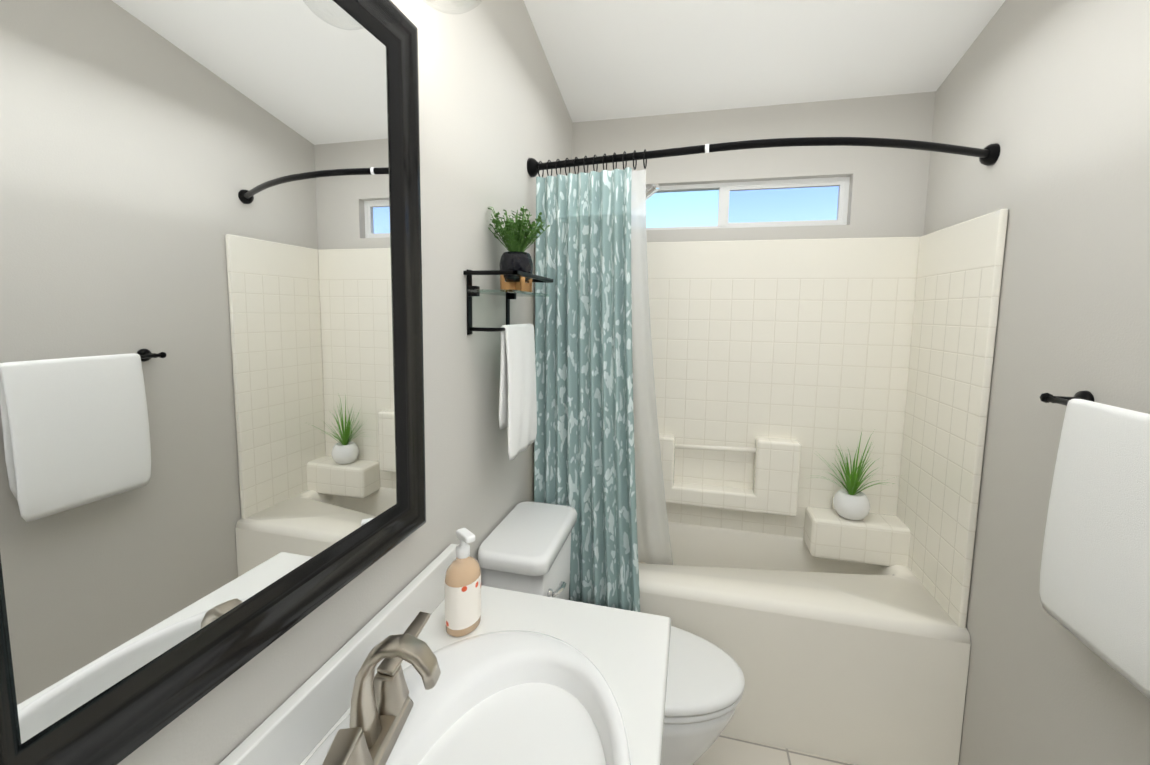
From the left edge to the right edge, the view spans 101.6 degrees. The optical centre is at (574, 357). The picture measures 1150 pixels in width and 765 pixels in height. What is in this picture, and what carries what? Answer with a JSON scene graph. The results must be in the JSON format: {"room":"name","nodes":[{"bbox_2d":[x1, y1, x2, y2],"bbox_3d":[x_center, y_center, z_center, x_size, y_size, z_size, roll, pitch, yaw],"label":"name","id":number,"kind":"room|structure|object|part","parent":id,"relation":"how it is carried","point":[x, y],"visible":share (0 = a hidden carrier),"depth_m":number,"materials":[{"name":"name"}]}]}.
{"room":"bathroom","nodes":[
{"label":"bathroom","id":0,"kind":"room"},
{"bbox_2d":[117,0,572,764],"bbox_3d":[-0.381,0.043,1.220,0.120,2.800,2.659,2,6,14],"label":"wall","id":1,"kind":"structure","parent":0,"point":[493,114],"depth_m":1.22,"materials":[{"name":"grey paint"}]},
{"bbox_2d":[0,0,425,764],"bbox_3d":[-0.431,-0.118,0.667,0.034,1.066,0.731,2,6,14],"label":"framed mirror","id":2,"kind":"object","parent":1,"relation":"attached to","point":[212,450],"visible":1,"depth_m":0.57,"materials":[{"name":"black mirror"}]},
{"bbox_2d":[423,0,481,14],"bbox_3d":[-0.325,-0.776,0.649,0.231,0.267,0.654,2,6,14],"label":"sconce","id":3,"kind":"object","parent":1,"relation":"attached to","point":[449,1],"visible":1,"depth_m":0.92,"materials":[{"name":"grey"}]},
{"bbox_2d":[463,206,552,459],"bbox_3d":[-0.186,-0.084,1.413,0.194,0.750,0.331,2,6,14],"label":"shelf rack","id":4,"kind":"object","parent":1,"relation":"attached to","point":[517,406],"visible":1,"depth_m":1.38,"materials":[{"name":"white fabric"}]},
{"bbox_3d":[-0.187,-0.162,1.405,0.153,0.177,0.331,2,6,14],"label":"rail metal","id":5,"kind":"part","parent":4,"relation":"part of","materials":[{"name":"black metal"}]},
{"bbox_3d":[-0.189,-0.192,1.403,0.134,0.008,0.324,2,6,14],"label":"glass","id":6,"kind":"part","parent":4,"relation":"part of","materials":[{"name":"clear glass"}]},
{"bbox_2d":[484,206,549,292],"bbox_3d":[-0.174,-0.330,1.424,0.194,0.262,0.200,2,6,14],"label":"plant","id":7,"kind":"object","parent":4,"relation":"on","point":[515,241],"depth_m":1.39,"materials":[{"name":"green plant"}]},
{"bbox_2d":[498,323,536,459],"bbox_3d":[-0.172,0.096,1.446,0.050,0.398,0.248,2,6,14],"label":"towel","id":8,"kind":"object","parent":4,"relation":"hanging from","point":[517,393],"depth_m":1.39,"materials":[{"name":"white fabric"}]},
{"bbox_2d":[646,184,659,199],"bbox_3d":[0.133,-0.653,1.946,0.420,0.148,0.212,2,6,14],"label":"shower head","id":9,"kind":"object","parent":1,"relation":"attached to","point":[651,190],"visible":0.23,"depth_m":1.81},
{"bbox_2d":[572,91,935,241],"bbox_3d":[0.725,-0.042,2.247,1.760,2.800,0.120,2,6,14],"label":"wall","id":10,"kind":"structure","parent":0,"point":[906,116],"depth_m":2.04,"materials":[{"name":"grey paint"}]},
{"bbox_2d":[646,177,849,229],"bbox_3d":[0.680,-0.705,2.203,1.075,0.213,0.054,2,6,14],"label":"window unit","id":11,"kind":"structure","parent":10,"relation":"in","point":[842,183],"depth_m":2.14,"materials":[{"name":"white paint"}]},
{"bbox_2d":[523,0,1004,122],"bbox_3d":[0.432,-1.156,0.900,1.760,0.368,2.659,2,6,14],"label":"ceiling","id":12,"kind":"structure","parent":0,"point":[612,59],"depth_m":1.75,"materials":[{"name":"white paint"}]},
{"bbox_2d":[693,734,858,764],"bbox_3d":[0.393,1.517,1.163,1.760,0.100,2.659,2,6,14],"label":"floor","id":13,"kind":"structure","parent":0,"point":[725,750],"depth_m":1.67,"materials":[{"name":"tile"}]},
{"bbox_2d":[218,544,670,764],"bbox_3d":[-0.198,0.978,0.646,0.574,1.057,1.186,2,6,14],"label":"bathroom vanity","id":14,"kind":"object","parent":13,"relation":"on","point":[403,677],"visible":0.94,"depth_m":0.86,"materials":[{"name":"white paint"}]},
{"bbox_2d":[306,611,440,764],"bbox_3d":[-0.295,0.533,0.735,0.162,0.193,0.349,2,6,14],"label":"faucet","id":15,"kind":"object","parent":14,"relation":"on","point":[389,710],"depth_m":0.74,"materials":[{"name":"silver metal"}]},
{"bbox_2d":[218,630,631,764],"bbox_3d":[-0.173,0.719,0.719,0.510,0.174,0.689,2,6,14],"label":"sink","id":16,"kind":"object","parent":14,"relation":"in","point":[498,697],"depth_m":0.87,"materials":[{"name":"white ceramic"}]},
{"bbox_2d":[445,528,480,636],"bbox_3d":[-0.254,0.499,1.063,0.076,0.226,0.096,2,6,14],"label":"soap dispenser","id":17,"kind":"object","parent":14,"relation":"on","point":[463,595],"visible":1,"depth_m":1.03,"materials":[{"name":"beige plastic"}]},
{"bbox_2d":[478,501,744,764],"bbox_3d":[0.128,0.992,1.502,0.782,0.870,0.407,2,6,14],"label":"toilet","id":18,"kind":"object","parent":13,"relation":"on","point":[525,547],"visible":0.27,"depth_m":1.37,"materials":[{"name":"white ceramic"}]},
{"bbox_3d":[-0.142,0.763,1.548,0.219,0.430,0.407,2,6,14],"label":"tank","id":19,"kind":"part","parent":18,"relation":"part of","materials":[{"name":"white ceramic"}]},
{"bbox_3d":[-0.054,0.692,1.396,0.035,0.032,0.089,2,6,14],"label":"lever","id":20,"kind":"part","parent":18,"relation":"part of","materials":[{"name":"silver metal"}]},
{"bbox_2d":[535,209,1007,764],"bbox_3d":[0.631,0.439,1.947,1.514,1.898,0.586,2,6,14],"label":"shower","id":21,"kind":"object","parent":13,"relation":"on","point":[807,607],"visible":0.73,"depth_m":1.96,"materials":[{"name":"beige tile"}]},
{"bbox_2d":[807,431,902,519],"bbox_3d":[1.178,0.503,1.954,0.378,0.384,0.248,2,6,14],"label":"potted plant","id":22,"kind":"object","parent":21,"relation":"on","point":[851,502],"visible":1,"depth_m":1.99,"materials":[{"name":"white"}]},
{"bbox_3d":[1.190,0.634,2.020,0.140,0.112,0.140,2,6,14],"label":"pot","id":23,"kind":"part","parent":22,"relation":"part of","materials":[{"name":"white ceramic"}]},
{"bbox_2d":[924,0,1149,764],"bbox_3d":[1.209,0.105,0.823,0.120,2.800,2.659,2,6,14],"label":"wall","id":24,"kind":"structure","parent":0,"point":[1051,98],"depth_m":1.25,"materials":[{"name":"grey paint"}]},
{"bbox_2d":[527,137,999,177],"bbox_3d":[0.588,-0.671,1.577,1.533,0.068,0.296,2,6,14],"label":"curtain rod","id":25,"kind":"object","parent":24,"relation":"attached to","point":[988,155],"visible":1,"depth_m":1.46,"materials":[{"name":"black metal"}]},
{"bbox_2d":[560,158,569,175],"bbox_3d":[-0.027,-0.677,1.666,0.005,0.062,0.044,3,6,23],"label":"curtain hook","id":26,"kind":"object","parent":25,"relation":"hanging from","point":[566,158],"depth_m":1.66,"materials":[{"name":"black metal"}]},
{"bbox_2d":[574,157,578,173],"bbox_3d":[0.005,-0.675,1.653,0.005,0.062,0.044,3,6,23],"label":"curtain hook","id":27,"kind":"object","parent":25,"relation":"hanging from","point":[575,157],"depth_m":1.64,"materials":[{"name":"black metal"}]},
{"bbox_2d":[583,156,587,172],"bbox_3d":[0.038,-0.674,1.640,0.005,0.062,0.044,3,6,20],"label":"curtain hook","id":28,"kind":"object","parent":25,"relation":"hanging from","point":[584,156],"depth_m":1.62,"materials":[{"name":"black metal"}]},
{"bbox_2d":[593,155,597,171],"bbox_3d":[0.070,-0.672,1.627,0.005,0.062,0.044,3,6,20],"label":"curtain hook","id":29,"kind":"object","parent":25,"relation":"hanging from","point":[594,155],"depth_m":1.62,"materials":[{"name":"black metal"}]},
{"bbox_2d":[612,152,616,169],"bbox_3d":[0.136,-0.668,1.603,0.005,0.062,0.044,3,6,20],"label":"curtain hook","id":30,"kind":"object","parent":25,"relation":"hanging from","point":[614,152],"depth_m":1.59,"materials":[{"name":"black metal"}]},
{"bbox_2d":[623,151,626,169],"bbox_3d":[0.169,-0.667,1.590,0.005,0.062,0.044,3,6,20],"label":"curtain hook","id":31,"kind":"object","parent":25,"relation":"hanging from","point":[624,151],"depth_m":1.58,"materials":[{"name":"black metal"}]},
{"bbox_2d":[633,150,636,169],"bbox_3d":[0.201,-0.665,1.578,0.005,0.062,0.044,3,6,20],"label":"curtain hook","id":32,"kind":"object","parent":25,"relation":"hanging from","point":[634,150],"depth_m":1.57,"materials":[{"name":"black metal"}]},
{"bbox_2d":[643,149,646,168],"bbox_3d":[0.234,-0.663,1.566,0.005,0.062,0.044,3,6,20],"label":"curtain hook","id":33,"kind":"object","parent":25,"relation":"hanging from","point":[644,165],"depth_m":1.55,"materials":[{"name":"black metal"}]},
{"bbox_2d":[534,167,639,611],"bbox_3d":[0.048,0.154,1.688,0.425,1.590,0.044,3,6,20],"label":"fabric","id":34,"kind":"object","parent":33,"relation":"hanging from","point":[584,458],"visible":0.85,"depth_m":1.68,"materials":[{"name":"teal fabric"}]},
{"bbox_2d":[631,169,672,564],"bbox_3d":[0.210,0.122,1.832,0.389,1.560,0.325,2,6,14],"label":"curtain liner","id":35,"kind":"object","parent":33,"relation":"hanging from","point":[654,543],"visible":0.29,"depth_m":1.79,"materials":[{"name":"white plastic"}]},
{"bbox_2d":[1039,390,1149,699],"bbox_3d":[1.105,0.361,0.882,0.090,0.519,0.643,2,6,14],"label":"towel rail","id":36,"kind":"object","parent":24,"relation":"attached to","point":[1094,591],"visible":1,"depth_m":0.96,"materials":[{"name":"white fabric"}]}
]}

